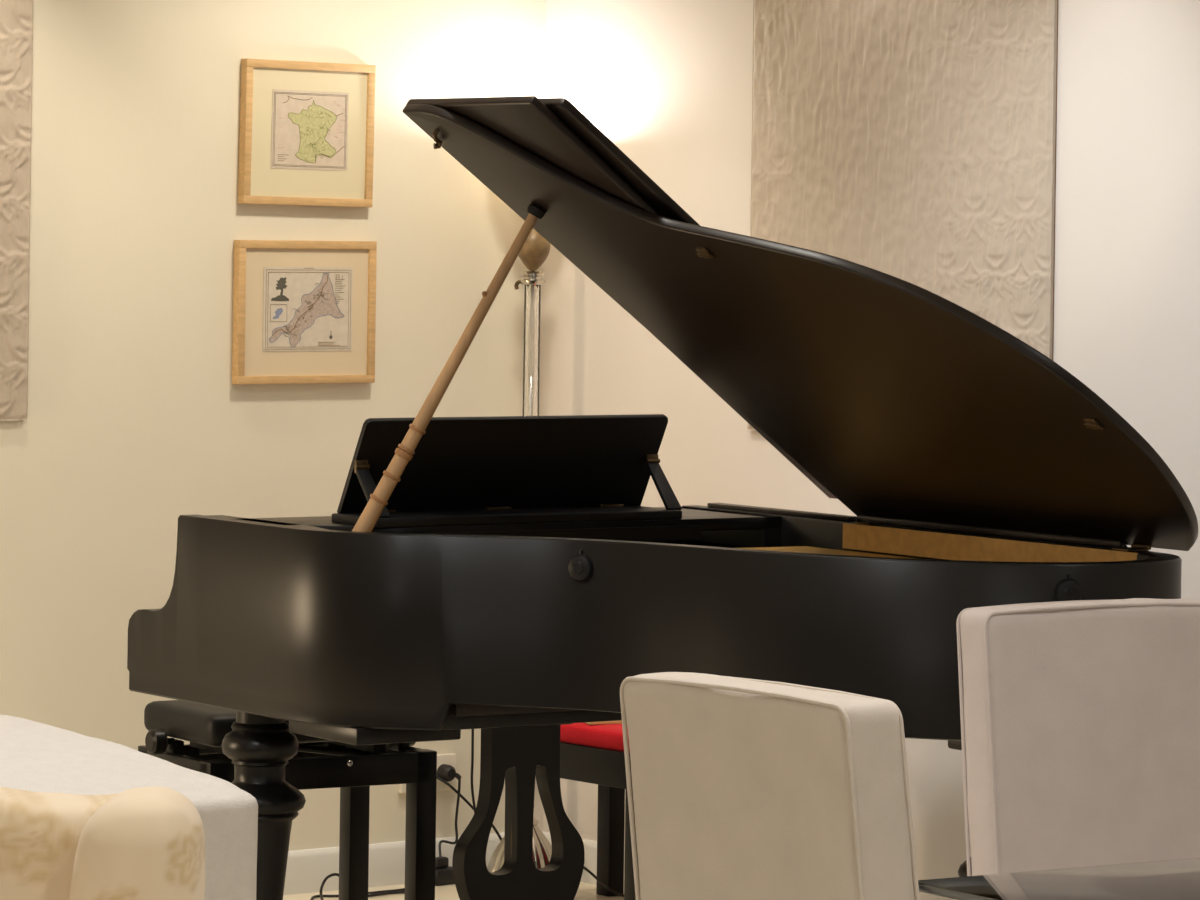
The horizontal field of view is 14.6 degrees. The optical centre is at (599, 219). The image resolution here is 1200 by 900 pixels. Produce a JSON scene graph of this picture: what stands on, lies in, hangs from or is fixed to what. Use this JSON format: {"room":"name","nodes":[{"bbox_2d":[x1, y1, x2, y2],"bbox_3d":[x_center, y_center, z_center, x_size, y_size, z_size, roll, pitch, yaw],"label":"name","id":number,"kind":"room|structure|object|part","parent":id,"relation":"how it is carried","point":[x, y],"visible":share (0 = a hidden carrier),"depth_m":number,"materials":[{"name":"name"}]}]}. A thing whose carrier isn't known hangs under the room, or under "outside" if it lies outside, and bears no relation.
{"room":"music room","nodes":[
{"label":"music room","id":0,"kind":"room"},
{"bbox_2d":[0,0,544,850],"bbox_3d":[-3.805,0.211,9.028,9.440,2.750,0.139,1,0,-38],"label":"wall","id":1,"kind":"structure","parent":0,"point":[137,422],"depth_m":11.15,"materials":[{"name":"paint"}]},
{"bbox_2d":[232,240,376,383],"bbox_3d":[-0.713,0.222,11.362,0.401,0.345,0.026,1,0,-38],"label":"framed map","id":2,"kind":"object","parent":1,"relation":"attached to","point":[304,312],"visible":1,"depth_m":11.35,"materials":[{"name":"brown wood"}]},
{"bbox_2d":[238,58,375,206],"bbox_3d":[-0.707,-0.209,11.362,0.377,0.347,0.026,2,-1,-38],"label":"framed map","id":3,"kind":"object","parent":1,"relation":"attached to","point":[306,135],"visible":1,"depth_m":11.36,"materials":[{"name":"brown wood"}]},
{"bbox_2d":[283,832,504,894],"bbox_3d":[-3.789,1.534,8.982,9.200,0.104,0.014,1,0,-38],"label":"baseboard","id":4,"kind":"structure","parent":1,"relation":"attached to","point":[306,870],"depth_m":11.44,"materials":[{"name":"paint"}]},
{"bbox_2d":[398,753,455,792],"bbox_3d":[-0.426,1.366,11.605,0.168,0.088,0.018,1,0,-38],"label":"wall socket","id":5,"kind":"object","parent":1,"relation":"attached to","point":[449,759],"visible":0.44,"depth_m":11.63,"materials":[{"name":"beige plastic"}]},
{"bbox_2d":[283,882,623,899],"bbox_3d":[-0.224,1.687,4.418,9.600,0.100,12.000,1,0,-38],"label":"floor","id":6,"kind":"structure","parent":0,"point":[586,891],"depth_m":11.38,"materials":[{"name":"stone"}]},
{"bbox_2d":[0,787,204,899],"bbox_3d":[-0.956,1.195,6.141,0.836,0.862,0.750,1,0,0],"label":"armchair","id":7,"kind":"object","parent":6,"relation":"on","point":[141,843],"visible":1,"depth_m":6.28,"materials":[{"name":"beige fabric"}]},
{"bbox_2d":[0,787,116,899],"bbox_3d":[-0.875,1.004,6.411,0.568,0.478,0.210,1,0,0],"label":"cushion","id":8,"kind":"object","parent":7,"relation":"on","point":[40,832],"depth_m":6.31,"materials":[{"name":"beige fabric"}]},
{"bbox_2d":[0,714,257,899],"bbox_3d":[-1.669,1.234,7.528,1.911,0.764,1.201,1,0,-38],"label":"sofa","id":9,"kind":"object","parent":6,"relation":"on","point":[34,756],"visible":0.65,"depth_m":7.64,"materials":[{"name":"white fabric"}]},
{"bbox_2d":[138,700,436,899],"bbox_3d":[-0.703,1.358,10.566,0.644,0.544,0.377,1,0,-31],"label":"piano bench","id":10,"kind":"object","parent":6,"relation":"on","point":[319,763],"visible":0.47,"depth_m":10.54,"materials":[{"name":"black paint"}]},
{"bbox_3d":[-1.009,1.405,10.572,0.052,0.442,0.052,1,0,-31],"label":"leg","id":11,"kind":"part","parent":10,"relation":"part of","materials":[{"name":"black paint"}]},
{"bbox_3d":[-0.976,1.160,10.458,0.060,0.056,0.056,1,0,-31],"label":"height knob","id":12,"kind":"part","parent":10,"relation":"part of","materials":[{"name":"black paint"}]},
{"bbox_3d":[-0.846,1.407,10.302,0.052,0.442,0.052,1,0,-31],"label":"leg","id":13,"kind":"part","parent":10,"relation":"part of","materials":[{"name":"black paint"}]},
{"bbox_3d":[-0.702,1.122,10.570,0.560,0.072,0.360,1,0,-31],"label":"seat","id":14,"kind":"part","parent":10,"relation":"part of","materials":[{"name":"black"}]},
{"bbox_3d":[-0.567,1.411,10.838,0.052,0.442,0.052,1,0,-31],"label":"leg","id":15,"kind":"part","parent":10,"relation":"part of","materials":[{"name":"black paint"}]},
{"bbox_3d":[-0.404,1.413,10.567,0.052,0.442,0.052,1,0,-31],"label":"leg","id":16,"kind":"part","parent":10,"relation":"part of","materials":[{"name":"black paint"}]},
{"bbox_2d":[310,764,460,899],"bbox_3d":[-0.588,1.488,11.229,0.225,0.291,0.914,1,0,20],"label":"power cord","id":17,"kind":"object","parent":6,"relation":"on","point":[443,872],"visible":0.67,"depth_m":11.56,"materials":[{"name":"black plastic"}]},
{"bbox_3d":[-0.548,1.624,11.360,0.104,0.014,0.492,1,0,44],"label":"power cord","id":18,"kind":"part","parent":17,"relation":"part of","materials":[{"name":"black plastic"}]},
{"bbox_3d":[-0.589,1.585,11.171,0.125,0.097,0.817,1,0,15],"label":"power cord","id":19,"kind":"part","parent":17,"relation":"part of","materials":[{"name":"black plastic"}]},
{"bbox_3d":[-0.374,1.476,11.597,0.069,0.194,0.030,1,0,-37],"label":"power cord","id":20,"kind":"part","parent":17,"relation":"part of","materials":[{"name":"black plastic"}]},
{"bbox_2d":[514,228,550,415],"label":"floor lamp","id":21,"kind":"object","parent":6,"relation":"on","point":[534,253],"depth_m":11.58,"materials":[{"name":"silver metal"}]},
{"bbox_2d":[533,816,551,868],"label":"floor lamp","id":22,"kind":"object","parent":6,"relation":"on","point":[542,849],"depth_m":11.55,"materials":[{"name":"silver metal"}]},
{"bbox_3d":[0.057,1.586,11.312,0.406,0.111,0.113,1,0,20],"label":"power cord","id":23,"kind":"part","parent":22,"relation":"part of","materials":[{"name":"black plastic"}]},
{"bbox_2d":[504,723,639,899],"bbox_3d":[0.059,1.413,11.153,0.330,0.456,0.512,1,0,-38],"label":"stool","id":24,"kind":"object","parent":6,"relation":"on","point":[594,754],"visible":0.23,"depth_m":11.04,"materials":[{"name":"black paint"}]},
{"bbox_3d":[-0.195,1.435,11.249,0.048,0.404,0.048,1,0,-38],"label":"leg","id":25,"kind":"part","parent":24,"relation":"part of","materials":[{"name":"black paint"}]},
{"bbox_2d":[560,723,629,752],"bbox_3d":[0.062,1.211,11.153,0.325,0.052,0.507,1,0,-38],"label":"cushion","id":26,"kind":"object","parent":24,"relation":"on","point":[574,737],"depth_m":11.01,"materials":[{"name":"red fabric"}]},
{"bbox_2d":[585,720,621,724],"bbox_3d":[0.014,1.179,11.077,0.100,0.011,0.070,1,0,-17],"label":"booklet","id":27,"kind":"object","parent":24,"relation":"on","point":[619,721],"visible":0.26,"depth_m":11.04,"materials":[{"name":"brown paper"}]},
{"bbox_3d":[0.027,1.438,11.423,0.048,0.404,0.048,1,0,-38],"label":"leg","id":28,"kind":"part","parent":24,"relation":"part of","materials":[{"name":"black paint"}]},
{"bbox_3d":[0.090,1.439,10.884,0.048,0.404,0.048,1,0,-38],"label":"leg","id":29,"kind":"part","parent":24,"relation":"part of","materials":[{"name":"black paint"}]},
{"bbox_2d":[127,96,1197,899],"bbox_3d":[0.127,0.702,9.630,1.294,1.881,2.182,1,0,-34],"label":"grand piano","id":30,"kind":"object","parent":6,"relation":"on","point":[504,577],"visible":0.74,"depth_m":9.48,"materials":[{"name":"black wood"}]},
{"bbox_3d":[-0.718,1.296,9.892,0.195,0.540,0.195,1,0,-34],"label":"leg","id":31,"kind":"part","parent":30,"relation":"part of","materials":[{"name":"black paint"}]},
{"bbox_3d":[-0.237,1.335,10.447,0.104,0.603,0.030,1,0,0],"label":"power cord","id":32,"kind":"part","parent":30,"relation":"part of","materials":[{"name":"black plastic"}]},
{"bbox_3d":[-0.188,1.305,10.183,0.009,0.425,0.009,1,0,-12],"label":"pedal rod","id":33,"kind":"part","parent":30,"relation":"part of","materials":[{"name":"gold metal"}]},
{"bbox_3d":[-0.051,0.992,9.702,0.615,0.034,0.055,1,0,-34],"label":"belly rail","id":34,"kind":"part","parent":30,"relation":"part of","materials":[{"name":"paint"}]},
{"bbox_3d":[0.235,0.172,9.680,1.071,0.813,0.458,1,0,-34],"label":"lid","id":35,"kind":"part","parent":30,"relation":"part of","materials":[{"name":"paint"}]},
{"bbox_3d":[0.208,0.065,9.282,0.028,0.023,0.040,1,0,-34],"label":"latch plate","id":36,"kind":"part","parent":30,"relation":"part of","materials":[{"name":"gold metal"}]},
{"bbox_3d":[0.435,0.208,9.319,1.138,0.864,1.329,1,0,-34],"label":"lid","id":37,"kind":"part","parent":30,"relation":"part of","materials":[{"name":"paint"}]},
{"bbox_3d":[0.299,0.711,9.365,1.162,0.014,1.356,1,0,-34],"label":"iron plate","id":38,"kind":"part","parent":30,"relation":"part of","materials":[{"name":"gold metal"}]},
{"bbox_3d":[0.792,1.331,9.137,0.195,0.514,0.195,1,0,-34],"label":"leg","id":39,"kind":"part","parent":30,"relation":"part of","materials":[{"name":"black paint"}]},
{"bbox_3d":[0.804,0.644,9.735,0.024,0.017,0.870,1,0,-34],"label":"hinge rail","id":40,"kind":"part","parent":30,"relation":"part of","materials":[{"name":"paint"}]},
{"bbox_3d":[0.939,0.387,8.934,0.028,0.023,0.040,1,0,-34],"label":"latch plate","id":41,"kind":"part","parent":30,"relation":"part of","materials":[{"name":"gold metal"}]},
{"bbox_2d":[620,672,919,899],"bbox_3d":[0.378,1.108,5.925,0.591,1.075,0.449,1,0,-39],"label":"dining chair","id":42,"kind":"object","parent":6,"relation":"on","point":[743,788],"visible":1,"depth_m":5.71,"materials":[{"name":"white fabric"}]},
{"bbox_2d":[913,858,1199,899],"bbox_3d":[1.384,1.285,6.437,1.700,0.750,0.950,1,0,-33],"label":"dining table","id":43,"kind":"object","parent":6,"relation":"on","point":[1179,879],"visible":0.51,"depth_m":6.36,"materials":[{"name":"clear glass"}]},
{"bbox_2d":[956,598,1199,875],"bbox_3d":[0.890,1.126,7.171,0.488,1.053,0.558,1,0,-33],"label":"dining chair","id":44,"kind":"object","parent":6,"relation":"on","point":[1080,719],"visible":0.94,"depth_m":7.29,"materials":[{"name":"beige fabric"}]},
{"bbox_2d":[527,203,544,218],"bbox_3d":[-0.130,-0.018,9.586,0.038,0.033,0.039,1,0,-34],"label":"socket","id":45,"kind":"object","parent":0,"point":[535,210],"depth_m":9.57,"materials":[{"name":"black"}]},
{"bbox_2d":[533,0,1199,899],"bbox_3d":[3.460,0.315,7.281,0.139,2.750,11.600,1,0,-38],"label":"wall","id":46,"kind":"structure","parent":0,"point":[668,82],"depth_m":10.68,"materials":[{"name":"paint"}]},
{"bbox_2d":[543,832,624,884],"bbox_3d":[3.396,1.637,7.245,0.014,0.104,11.600,1,0,-38],"label":"baseboard","id":47,"kind":"structure","parent":46,"relation":"attached to","point":[590,847],"depth_m":11.62,"materials":[{"name":"paint"}]}
]}

